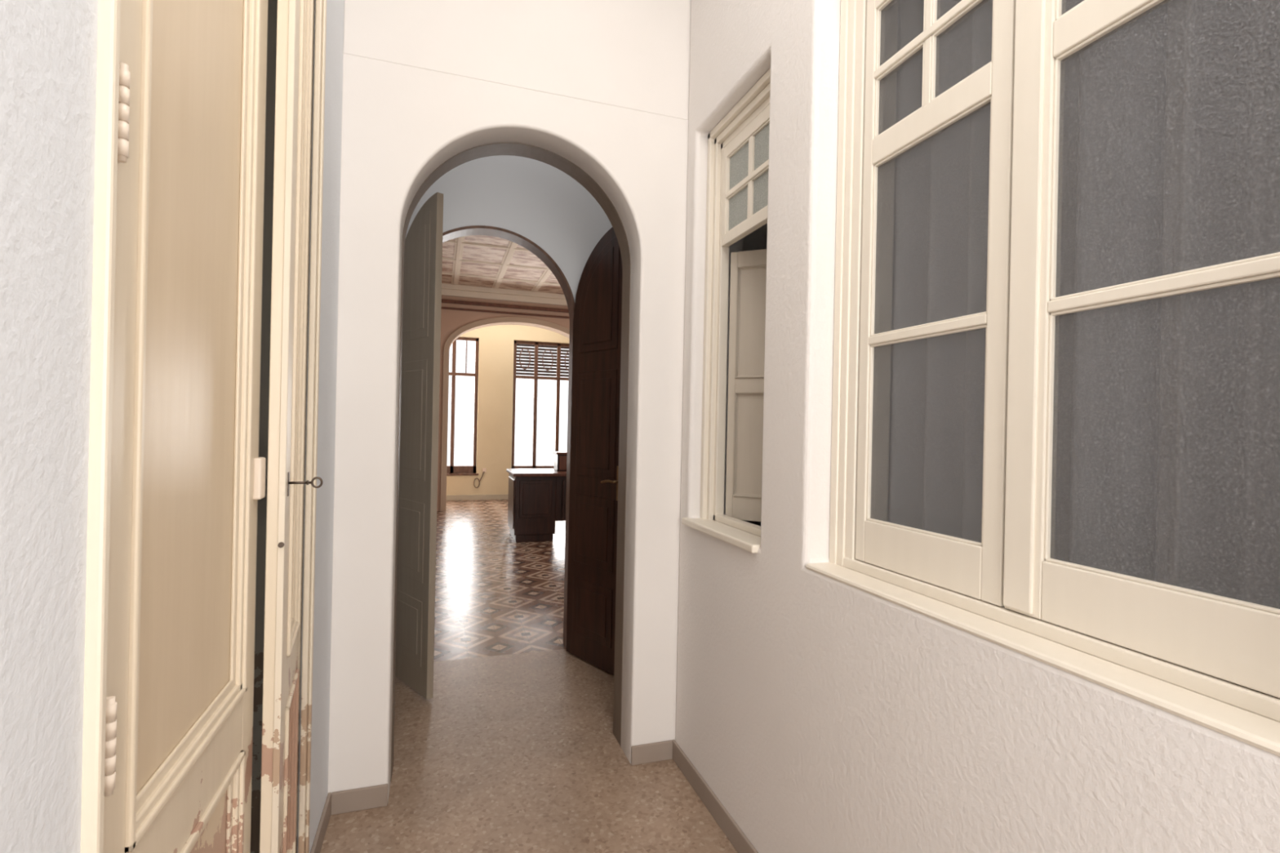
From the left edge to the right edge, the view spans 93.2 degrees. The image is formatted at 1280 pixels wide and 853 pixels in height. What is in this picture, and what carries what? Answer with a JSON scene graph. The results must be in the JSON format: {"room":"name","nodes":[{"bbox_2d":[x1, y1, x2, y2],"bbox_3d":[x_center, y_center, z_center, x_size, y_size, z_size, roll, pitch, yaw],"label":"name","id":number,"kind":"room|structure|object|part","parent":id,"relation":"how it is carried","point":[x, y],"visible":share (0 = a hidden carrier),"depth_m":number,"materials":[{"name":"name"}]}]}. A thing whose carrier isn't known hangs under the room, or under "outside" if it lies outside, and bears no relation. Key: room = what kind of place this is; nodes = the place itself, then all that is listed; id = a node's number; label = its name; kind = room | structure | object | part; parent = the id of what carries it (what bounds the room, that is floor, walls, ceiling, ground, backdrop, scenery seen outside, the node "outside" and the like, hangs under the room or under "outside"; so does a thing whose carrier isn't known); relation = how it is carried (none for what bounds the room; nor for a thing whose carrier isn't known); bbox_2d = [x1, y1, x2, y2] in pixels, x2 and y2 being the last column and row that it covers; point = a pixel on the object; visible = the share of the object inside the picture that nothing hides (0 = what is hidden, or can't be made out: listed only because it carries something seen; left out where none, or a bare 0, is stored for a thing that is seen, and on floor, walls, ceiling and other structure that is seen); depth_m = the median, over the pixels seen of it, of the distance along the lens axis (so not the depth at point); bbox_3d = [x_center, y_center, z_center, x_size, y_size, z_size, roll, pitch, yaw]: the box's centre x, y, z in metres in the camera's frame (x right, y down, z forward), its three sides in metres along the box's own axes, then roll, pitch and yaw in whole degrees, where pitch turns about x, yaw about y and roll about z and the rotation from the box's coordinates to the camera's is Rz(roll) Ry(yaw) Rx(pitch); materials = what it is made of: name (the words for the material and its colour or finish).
{"room":"hallway","nodes":[
{"label":"hallway","id":0,"kind":"room"},
{"bbox_2d":[104,696,115,796],"bbox_3d":[-0.624,0.376,0.712,0.008,0.114,0.008,1,0,-18],"label":"pin","id":1,"kind":"object","parent":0,"point":[110,700],"depth_m":0.71,"materials":[{"name":"beige metal"}]},
{"bbox_2d":[117,62,128,163],"bbox_3d":[-0.609,-0.369,0.712,0.008,0.114,0.008,1,0,-18],"label":"pin","id":2,"kind":"object","parent":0,"point":[121,158],"depth_m":0.71,"materials":[{"name":"beige metal"}]},
{"bbox_2d":[0,0,344,852],"bbox_3d":[-0.390,-0.458,-0.257,0.200,3.800,5.165,1,0,-18],"label":"wall","id":3,"kind":"structure","parent":0,"point":[48,48],"depth_m":0.59,"materials":[{"name":"white paint"}]},
{"bbox_2d":[102,0,267,852],"bbox_3d":[-0.755,-0.023,1.020,0.040,2.885,0.648,1,0,-18],"label":"door","id":4,"kind":"structure","parent":3,"relation":"in","point":[171,828],"depth_m":0.78,"materials":[{"name":"beige paint"}]},
{"bbox_2d":[124,0,261,852],"bbox_3d":[-0.754,-0.026,1.016,0.051,2.637,0.497,1,0,-18],"label":"leaf","id":5,"kind":"object","parent":4,"relation":"attached to","point":[142,808],"visible":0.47,"depth_m":1.18,"materials":[{"name":"beige wood"}]},
{"bbox_2d":[136,0,244,852],"bbox_3d":[-0.754,-0.026,1.016,0.012,2.640,0.500,1,0,-18],"label":"panels","id":6,"kind":"object","parent":5,"relation":"in","point":[197,47],"depth_m":0.99,"materials":[{"name":"beige wood"}]},
{"bbox_2d":[253,457,266,499],"bbox_3d":[-0.830,0.113,1.318,0.016,0.090,0.040,1,0,-18],"label":"lock keeper","id":7,"kind":"object","parent":4,"relation":"attached to","point":[259,482],"visible":1,"depth_m":1.30,"materials":[{"name":"beige metal"}]},
{"bbox_2d":[80,0,326,852],"bbox_3d":[-0.776,-0.061,1.223,0.028,2.990,1.188,1,0,-18],"label":"trim","id":8,"kind":"structure","parent":3,"relation":"attached to","point":[108,11],"depth_m":0.66,"materials":[{"name":"paint"}]},
{"bbox_2d":[250,0,315,852],"bbox_3d":[-0.879,-0.041,1.186,0.190,2.945,1.162,1,0,-18],"label":"door frame","id":9,"kind":"structure","parent":3,"relation":"attached to","point":[272,4],"depth_m":1.70,"materials":[{"name":"paint"}]},
{"bbox_2d":[259,0,323,852],"bbox_3d":[-0.861,-0.025,1.544,0.112,2.883,0.424,1,0,-25],"label":"leaf","id":10,"kind":"object","parent":3,"relation":"attached to","point":[294,51],"visible":1,"depth_m":1.35,"materials":[{"name":"beige paint"}]},
{"bbox_3d":[-0.892,-0.026,1.535,0.036,2.885,0.415,1,0,-25],"label":"frame","id":11,"kind":"part","parent":10,"relation":"part of","materials":[{"name":"beige paint"}]},
{"bbox_3d":[-0.799,0.263,1.346,0.012,0.012,0.008,1,0,-25],"label":"bolt knob","id":12,"kind":"part","parent":10,"relation":"part of","materials":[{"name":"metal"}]},
{"bbox_3d":[-0.810,0.133,1.393,0.003,0.055,0.020,1,0,-25],"label":"keyhole plate","id":13,"kind":"part","parent":10,"relation":"part of","materials":[{"name":"metal"}]},
{"bbox_2d":[310,792,331,852],"bbox_3d":[-0.328,1.403,-0.223,0.012,0.080,5.165,1,0,-18],"label":"baseboard","id":14,"kind":"structure","parent":3,"relation":"attached to","point":[323,823],"depth_m":2.07,"materials":[{"name":"stone"}]},
{"bbox_3d":[-0.625,-0.368,0.719,0.005,0.100,0.027,1,0,-18],"label":"hinge plate","id":15,"kind":"object","parent":3,"relation":"attached to","visible":0},
{"bbox_2d":[117,138,128,158],"bbox_3d":[-0.610,-0.327,0.712,0.012,0.018,0.012,1,0,-18],"label":"hinge knuckle","id":16,"kind":"object","parent":15,"relation":"attached to","point":[122,144],"visible":0.74,"depth_m":0.71},
{"bbox_2d":[118,120,128,141],"bbox_3d":[-0.609,-0.348,0.712,0.012,0.018,0.012,1,0,-18],"label":"hinge knuckle","id":17,"kind":"object","parent":15,"relation":"attached to","point":[123,127],"visible":0.74,"depth_m":0.71},
{"bbox_2d":[118,103,129,124],"bbox_3d":[-0.609,-0.368,0.712,0.012,0.018,0.012,1,0,-18],"label":"hinge knuckle","id":18,"kind":"object","parent":15,"relation":"attached to","point":[123,109],"visible":0.76,"depth_m":0.71},
{"bbox_2d":[118,85,129,106],"bbox_3d":[-0.608,-0.389,0.712,0.012,0.018,0.012,1,0,-18],"label":"hinge knuckle","id":19,"kind":"object","parent":15,"relation":"attached to","point":[124,92],"visible":0.74,"depth_m":0.71},
{"bbox_2d":[119,68,130,88],"bbox_3d":[-0.608,-0.409,0.712,0.012,0.018,0.012,1,0,-18],"label":"hinge knuckle","id":20,"kind":"object","parent":15,"relation":"attached to","point":[124,75],"visible":0.76,"depth_m":0.71},
{"bbox_3d":[-0.640,0.377,0.719,0.005,0.100,0.027,1,0,-18],"label":"hinge plate","id":21,"kind":"object","parent":3,"relation":"attached to","visible":0},
{"bbox_2d":[104,754,115,774],"bbox_3d":[-0.625,0.397,0.712,0.012,0.018,0.012,1,0,-18],"label":"hinge knuckle","id":22,"kind":"object","parent":21,"relation":"attached to","point":[110,762],"visible":0.74,"depth_m":0.71},
{"bbox_2d":[104,771,115,792],"bbox_3d":[-0.625,0.418,0.712,0.012,0.018,0.012,1,0,-18],"label":"hinge knuckle","id":23,"kind":"object","parent":21,"relation":"attached to","point":[109,780],"visible":0.74,"depth_m":0.71},
{"bbox_2d":[105,736,115,756],"bbox_3d":[-0.624,0.377,0.712,0.012,0.018,0.012,1,0,-18],"label":"hinge knuckle","id":24,"kind":"object","parent":21,"relation":"attached to","point":[110,745],"visible":0.74,"depth_m":0.71},
{"bbox_2d":[105,719,116,739],"bbox_3d":[-0.624,0.356,0.712,0.012,0.018,0.012,1,0,-18],"label":"hinge knuckle","id":25,"kind":"object","parent":21,"relation":"attached to","point":[111,727],"visible":0.74,"depth_m":0.71},
{"bbox_2d":[106,702,116,721],"bbox_3d":[-0.623,0.336,0.712,0.012,0.018,0.012,1,0,-18],"label":"hinge knuckle","id":26,"kind":"object","parent":21,"relation":"attached to","point":[111,710],"visible":0.74,"depth_m":0.71},
{"bbox_2d":[441,235,564,293],"bbox_3d":[-1.868,-2.340,7.820,7.700,0.100,8.150,1,0,-18],"label":"ceiling","id":27,"kind":"structure","parent":0,"point":[476,253],"depth_m":8.72,"materials":[{"name":"brown wood"}]},
{"bbox_2d":[441,235,559,292],"bbox_3d":[-1.593,-2.277,6.990,7.700,0.014,6.260,1,0,-18],"label":"trim","id":28,"kind":"structure","parent":27,"relation":"attached to","point":[460,242],"depth_m":8.58,"materials":[{"name":"beige wood"}]},
{"bbox_2d":[436,295,569,511],"bbox_3d":[-2.692,-0.457,10.178,7.700,3.700,0.220,1,0,-18],"label":"wall","id":29,"kind":"structure","parent":0,"point":[451,320],"depth_m":9.99,"materials":[{"name":"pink paint"}]},
{"bbox_2d":[441,283,567,306],"bbox_3d":[-2.604,-2.215,10.026,7.700,0.180,0.100,1,0,-18],"label":"trim","id":30,"kind":"structure","parent":29,"relation":"attached to","point":[450,290],"depth_m":10.10,"materials":[{"name":"wood"}]},
{"bbox_2d":[440,316,569,511],"bbox_3d":[-2.072,-0.223,10.391,2.520,3.260,0.290,1,0,-18],"label":"trim","id":31,"kind":"structure","parent":29,"relation":"attached to","point":[561,330],"depth_m":9.88,"materials":[{"name":"beige paint"}]},
{"bbox_2d":[440,298,569,319],"bbox_3d":[-2.616,-1.980,10.045,7.700,0.150,0.060,1,0,-18],"label":"trim","id":32,"kind":"structure","parent":29,"relation":"attached to","point":[448,301],"depth_m":10.14,"materials":[{"name":"red wood"}]},
{"bbox_2d":[446,324,568,494],"bbox_3d":[-3.146,-0.466,11.544,7.700,3.700,0.300,1,0,-18],"label":"wall","id":33,"kind":"structure","parent":0,"point":[496,343],"depth_m":11.52,"materials":[{"name":"beige paint"}]},
{"bbox_2d":[446,473,478,475],"bbox_3d":[-3.725,0.890,11.219,1.410,0.035,0.090,1,0,-18],"label":"sill","id":34,"kind":"structure","parent":33,"relation":"attached to","point":[447,474],"depth_m":11.29,"materials":[{"name":"brown wood"}]},
{"bbox_2d":[446,337,479,473],"bbox_3d":[-3.723,-0.408,11.295,1.330,2.560,0.090,1,0,-18],"label":"frame","id":35,"kind":"object","parent":33,"relation":"attached to","point":[451,468],"visible":0.4,"depth_m":11.39,"materials":[{"name":"brown wood"}]},
{"bbox_2d":[446,493,508,500],"bbox_3d":[-3.134,1.335,11.395,7.700,0.100,0.015,1,0,-18],"label":"baseboard","id":36,"kind":"structure","parent":33,"relation":"attached to","point":[502,496],"depth_m":11.40,"materials":[{"name":"beige wood"}]},
{"bbox_2d":[473,467,486,488],"bbox_3d":[-3.024,0.975,11.421,0.228,0.376,0.029,1,0,-18],"label":"cord","id":37,"kind":"object","parent":33,"relation":"attached to","point":[484,469],"visible":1,"depth_m":11.42,"materials":[{"name":"beige plastic"}]},
{"bbox_3d":[-3.038,1.003,11.411,0.197,0.319,0.018,1,0,-18],"label":"cord","id":38,"kind":"part","parent":37,"relation":"part of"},
{"bbox_2d":[519,347,530,369],"bbox_3d":[-2.233,-1.317,11.742,0.220,0.420,0.020,1,0,-18],"label":"oval","id":39,"kind":"object","parent":33,"relation":"attached to","point":[524,348],"visible":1,"depth_m":11.73,"materials":[{"name":"brown wood"}]},
{"bbox_2d":[511,340,568,468],"bbox_3d":[-1.845,-0.369,11.920,1.330,2.560,0.090,1,0,-18],"label":"frame","id":40,"kind":"object","parent":33,"relation":"attached to","point":[535,377],"visible":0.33,"depth_m":11.82,"materials":[{"name":"brown wood"}]},
{"bbox_2d":[515,344,568,377],"bbox_3d":[-1.848,-1.303,11.989,1.230,0.608,0.015,1,0,-18],"label":"blind slats","id":41,"kind":"object","parent":33,"relation":"attached to","point":[551,348],"visible":0.62,"depth_m":11.95,"materials":[{"name":"brown wood"}]},
{"bbox_2d":[542,349,553,370],"bbox_3d":[-1.812,-1.308,11.882,0.220,0.420,0.020,1,0,-18],"label":"oval","id":42,"kind":"object","parent":33,"relation":"attached to","point":[546,349],"visible":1,"depth_m":11.87,"materials":[{"name":"brown wood"}]},
{"bbox_2d":[405,155,612,302],"bbox_3d":[-0.605,-0.463,3.906,7.700,3.800,0.120,1,0,-18],"label":"wall","id":43,"kind":"structure","parent":0,"point":[535,200],"depth_m":3.81,"materials":[{"name":"paint"}]},
{"bbox_2d":[395,192,443,699],"bbox_3d":[-1.252,0.096,3.336,0.036,2.631,0.531,1,0,-44],"label":"door leaf","id":44,"kind":"structure","parent":43,"relation":"attached to","point":[420,679],"depth_m":3.16,"materials":[{"name":"beige paint"}]},
{"bbox_2d":[395,599,417,653],"bbox_3d":[-1.286,1.093,3.323,0.004,0.240,0.285,1,0,-44],"label":"panel","id":45,"kind":"object","parent":44,"relation":"attached to","point":[406,615],"visible":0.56,"depth_m":3.31,"materials":[{"name":"beige paint"}]},
{"bbox_2d":[397,506,419,572],"bbox_3d":[-1.276,0.613,3.323,0.004,0.320,0.285,1,0,-44],"label":"panel","id":46,"kind":"object","parent":44,"relation":"attached to","point":[408,519],"visible":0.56,"depth_m":3.31,"materials":[{"name":"beige paint"}]},
{"bbox_2d":[395,589,422,666],"bbox_3d":[-1.285,1.093,3.323,0.002,0.340,0.385,1,0,-44],"label":"panel","id":47,"kind":"object","parent":44,"relation":"attached to","point":[415,658],"visible":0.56,"depth_m":3.24,"materials":[{"name":"beige paint"}]},
{"bbox_2d":[397,497,424,583],"bbox_3d":[-1.275,0.613,3.323,0.002,0.420,0.385,1,0,-44],"label":"panel","id":48,"kind":"object","parent":44,"relation":"attached to","point":[403,503],"visible":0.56,"depth_m":3.23,"materials":[{"name":"beige paint"}]},
{"bbox_2d":[400,369,422,471],"bbox_3d":[-1.262,-0.036,3.323,0.004,0.540,0.285,1,0,-44],"label":"panel","id":49,"kind":"object","parent":44,"relation":"attached to","point":[411,380],"visible":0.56,"depth_m":3.31,"materials":[{"name":"beige paint"}]},
{"bbox_2d":[399,359,427,480],"bbox_3d":[-1.262,-0.036,3.323,0.002,0.640,0.385,1,0,-44],"label":"door molding","id":50,"kind":"structure","parent":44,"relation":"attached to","point":[422,364],"depth_m":3.21,"materials":[{"name":"beige paint"}]},
{"bbox_2d":[402,225,425,333],"bbox_3d":[-1.246,-0.801,3.323,0.004,0.550,0.285,1,0,-44],"label":"panel","id":51,"kind":"object","parent":44,"relation":"attached to","point":[414,278],"visible":0.86,"depth_m":3.30,"materials":[{"name":"beige paint"}]},
{"bbox_2d":[402,211,430,342],"bbox_3d":[-1.246,-0.808,3.323,0.002,0.664,0.385,1,0,-44],"label":"door molding","id":52,"kind":"structure","parent":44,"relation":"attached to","point":[423,332],"depth_m":3.22,"materials":[{"name":"beige paint"}]},
{"bbox_2d":[442,225,574,648],"bbox_3d":[-0.971,0.098,3.789,1.106,2.663,0.147,1,0,-18],"label":"trim","id":53,"kind":"structure","parent":43,"relation":"attached to","point":[525,242],"depth_m":3.92,"materials":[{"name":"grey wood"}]},
{"bbox_2d":[565,226,622,675],"bbox_3d":[-0.255,0.117,3.661,0.036,2.631,0.531,1,0,-41],"label":"door leaf","id":54,"kind":"structure","parent":43,"relation":"attached to","point":[602,656],"depth_m":3.68,"materials":[{"name":"brown wood"}]},
{"bbox_2d":[572,577,612,648],"bbox_3d":[-0.291,1.114,3.647,0.008,0.340,0.385,1,0,-41],"label":"panel","id":55,"kind":"object","parent":54,"relation":"attached to","point":[606,642],"visible":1,"depth_m":3.61,"materials":[{"name":"brown wood"}]},
{"bbox_2d":[573,493,614,572],"bbox_3d":[-0.281,0.634,3.647,0.008,0.420,0.385,1,0,-41],"label":"panel","id":56,"kind":"object","parent":54,"relation":"attached to","point":[610,504],"visible":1,"depth_m":3.61,"materials":[{"name":"brown wood"}]},
{"bbox_2d":[579,377,610,470],"bbox_3d":[-0.269,-0.016,3.646,0.012,0.540,0.285,1,0,-41],"label":"panel","id":57,"kind":"object","parent":54,"relation":"attached to","point":[595,393],"visible":1,"depth_m":3.63,"materials":[{"name":"brown wood"}]},
{"bbox_2d":[575,368,617,479],"bbox_3d":[-0.268,-0.016,3.647,0.008,0.640,0.385,1,0,-41],"label":"panel","id":58,"kind":"object","parent":54,"relation":"attached to","point":[612,374],"visible":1,"depth_m":3.58,"materials":[{"name":"brown wood"}]},
{"bbox_2d":[582,246,613,344],"bbox_3d":[-0.253,-0.780,3.646,0.012,0.550,0.285,1,0,-41],"label":"panel","id":59,"kind":"object","parent":54,"relation":"attached to","point":[597,309],"visible":1,"depth_m":3.62,"materials":[{"name":"brown wood"}]},
{"bbox_2d":[577,235,619,353],"bbox_3d":[-0.251,-0.787,3.647,0.008,0.663,0.385,1,0,-41],"label":"door molding","id":60,"kind":"structure","parent":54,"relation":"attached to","point":[613,344],"depth_m":3.56,"materials":[{"name":"brown wood"}]},
{"bbox_3d":[-0.123,0.328,3.475,0.005,0.200,0.035,1,0,-41],"label":"plate","id":61,"kind":"object","parent":54,"relation":"attached to","visible":0},
{"label":"handle neck","id":62,"kind":"object","parent":61,"relation":"attached to","visible":0},
{"bbox_2d":[600,480,612,483],"bbox_3d":[-0.190,0.320,3.487,0.022,0.029,0.111,1,0,-41],"label":"lever","id":63,"kind":"object","parent":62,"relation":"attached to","point":[603,481],"visible":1,"depth_m":3.48,"materials":[{"name":"gold metal"}]},
{"bbox_2d":[320,499,737,852],"bbox_3d":[-0.898,1.482,4.665,7.700,0.100,14.800,1,0,-18],"label":"floor","id":64,"kind":"structure","parent":0,"point":[520,753],"depth_m":2.74,"materials":[{"name":"stone"}]},
{"bbox_2d":[506,468,566,542],"bbox_3d":[-0.854,1.007,7.969,1.710,0.850,0.810,1,0,-18],"label":"writing desk","id":65,"kind":"object","parent":64,"relation":"on","point":[536,496],"visible":0.49,"depth_m":7.46,"materials":[{"name":"brown wood"}]},
{"bbox_2d":[552,451,567,471],"bbox_3d":[-0.868,0.459,7.982,0.530,0.245,0.310,1,0,-18],"label":"desk organizer","id":66,"kind":"object","parent":65,"relation":"on","point":[560,457],"visible":0.27,"depth_m":7.80,"materials":[{"name":"brown wood"}]},
{"bbox_2d":[328,0,767,800],"bbox_3d":[-0.193,-0.454,2.667,7.700,3.800,0.260,1,0,-18],"label":"wall","id":67,"kind":"structure","parent":0,"point":[401,122],"depth_m":2.35,"materials":[{"name":"paint"}]},
{"bbox_2d":[330,739,672,814],"bbox_3d":[-0.497,1.400,2.436,1.346,0.080,0.012,1,0,-18],"label":"baseboard","id":68,"kind":"structure","parent":67,"relation":"attached to","point":[375,796],"depth_m":2.27,"materials":[{"name":"stone"}]},
{"bbox_2d":[391,142,631,779],"bbox_3d":[-0.537,0.107,2.644,1.001,2.664,0.125,1,0,-18],"label":"trim","id":69,"kind":"structure","parent":67,"relation":"attached to","point":[547,157],"depth_m":2.74,"materials":[{"name":"beige paint"}]},
{"bbox_2d":[343,0,689,119],"bbox_3d":[-0.432,-1.859,2.445,1.370,1.000,0.012,1,0,-18],"label":"wall","id":70,"kind":"structure","parent":67,"relation":"attached to","point":[633,55],"depth_m":2.46,"materials":[{"name":"paint"}]},
{"bbox_2d":[675,0,1279,852],"bbox_3d":[1.119,-0.427,0.245,0.240,3.800,5.165,1,0,-18],"label":"wall","id":71,"kind":"structure","parent":0,"point":[824,714],"depth_m":1.72,"materials":[{"name":"white paint"}]},
{"bbox_2d":[672,739,758,852],"bbox_3d":[0.960,1.430,0.205,0.012,0.080,5.165,1,0,-18],"label":"baseboard","id":72,"kind":"structure","parent":71,"relation":"attached to","point":[741,843],"depth_m":2.25,"materials":[{"name":"stone"}]},
{"bbox_2d":[681,517,760,553],"bbox_3d":[0.326,0.405,2.306,0.110,0.028,0.615,1,0,-18],"label":"sill","id":73,"kind":"structure","parent":71,"relation":"attached to","point":[749,542],"depth_m":2.24,"materials":[{"name":"beige paint"}]},
{"bbox_2d":[699,67,770,537],"bbox_3d":[0.401,-0.422,2.307,0.080,1.636,0.586,1,0,-18],"label":"frame","id":74,"kind":"object","parent":71,"relation":"attached to","point":[757,99],"visible":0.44,"depth_m":2.53,"materials":[{"name":"beige paint"}]},
{"bbox_2d":[721,104,769,247],"bbox_3d":[0.428,-0.951,2.306,0.030,0.410,0.458,1,0,-18],"label":"transom sash","id":75,"kind":"object","parent":71,"relation":"attached to","point":[759,219],"visible":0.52,"depth_m":2.33,"materials":[{"name":"white wood"}]},
{"bbox_2d":[725,119,769,233],"bbox_3d":[0.423,-0.949,2.305,0.011,0.315,0.390,1,0,-18],"label":"beads","id":76,"kind":"object","parent":75,"relation":"attached to","point":[764,125],"depth_m":2.31},
{"bbox_2d":[728,123,769,230],"bbox_3d":[0.429,-0.949,2.307,0.004,0.315,0.390,1,0,-18],"label":"glass","id":77,"kind":"object","parent":75,"relation":"in","point":[739,162],"depth_m":2.35,"materials":[{"name":"glass"}]},
{"bbox_2d":[725,248,766,521],"bbox_3d":[0.574,-0.167,2.448,0.440,1.113,0.038,1,0,24],"label":"shutter leaf","id":78,"kind":"object","parent":71,"relation":"attached to","point":[748,268],"visible":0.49,"depth_m":2.50,"materials":[{"name":"paint"}]},
{"bbox_2d":[855,0,1015,606],"bbox_3d":[0.704,-0.462,1.469,0.035,1.666,0.460,1,0,-18],"label":"leaf far sash","id":79,"kind":"object","parent":71,"relation":"attached to","point":[976,571],"visible":0.9,"depth_m":1.38,"materials":[{"name":"white wood"}]},
{"bbox_2d":[866,0,993,546],"bbox_3d":[0.695,-0.440,1.473,0.011,1.392,0.374,1,0,-18],"label":"beads","id":80,"kind":"object","parent":79,"relation":"attached to","point":[886,2],"visible":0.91,"depth_m":1.52,"materials":[{"name":"beige paint"}]},
{"bbox_2d":[1003,0,1046,614],"bbox_3d":[0.770,-0.459,1.205,0.010,1.650,0.063,1,0,-18],"label":"strip","id":81,"kind":"object","parent":71,"relation":"attached to","point":[1030,15],"visible":1,"depth_m":1.20,"materials":[{"name":"beige paint"}]},
{"bbox_2d":[805,562,1279,756],"bbox_3d":[0.697,0.407,1.218,0.092,0.016,1.141,1,0,-18],"label":"sill","id":82,"kind":"structure","parent":71,"relation":"attached to","point":[1255,730],"depth_m":1.01,"materials":[{"name":"beige paint"}]},
{"bbox_2d":[829,0,1279,722],"bbox_3d":[0.812,-0.488,1.249,0.130,1.786,1.141,1,0,-18],"label":"frame","id":83,"kind":"object","parent":71,"relation":"attached to","point":[853,21],"visible":0.58,"depth_m":1.71,"materials":[{"name":"beige paint"}]},
{"bbox_2d":[887,0,1279,608],"bbox_3d":[0.963,-0.446,1.250,0.113,1.932,1.670,1,0,-18],"label":"curtain","id":84,"kind":"object","parent":71,"relation":"attached to","point":[1168,442],"visible":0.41,"depth_m":1.21,"materials":[{"name":"fabric"}]},
{"bbox_2d":[1004,0,1279,697],"bbox_3d":[0.855,-0.459,1.015,0.035,1.666,0.483,1,0,-18],"label":"leaf","id":85,"kind":"object","parent":71,"relation":"attached to","point":[1237,644],"visible":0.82,"depth_m":1.04,"materials":[{"name":"white wood"}]},
{"bbox_2d":[1044,0,1279,614],"bbox_3d":[0.854,-0.436,0.996,0.011,1.392,0.358,1,0,-18],"label":"beads","id":86,"kind":"object","parent":85,"relation":"attached to","point":[1058,2],"visible":1,"depth_m":1.14,"materials":[{"name":"beige paint"}]}
]}

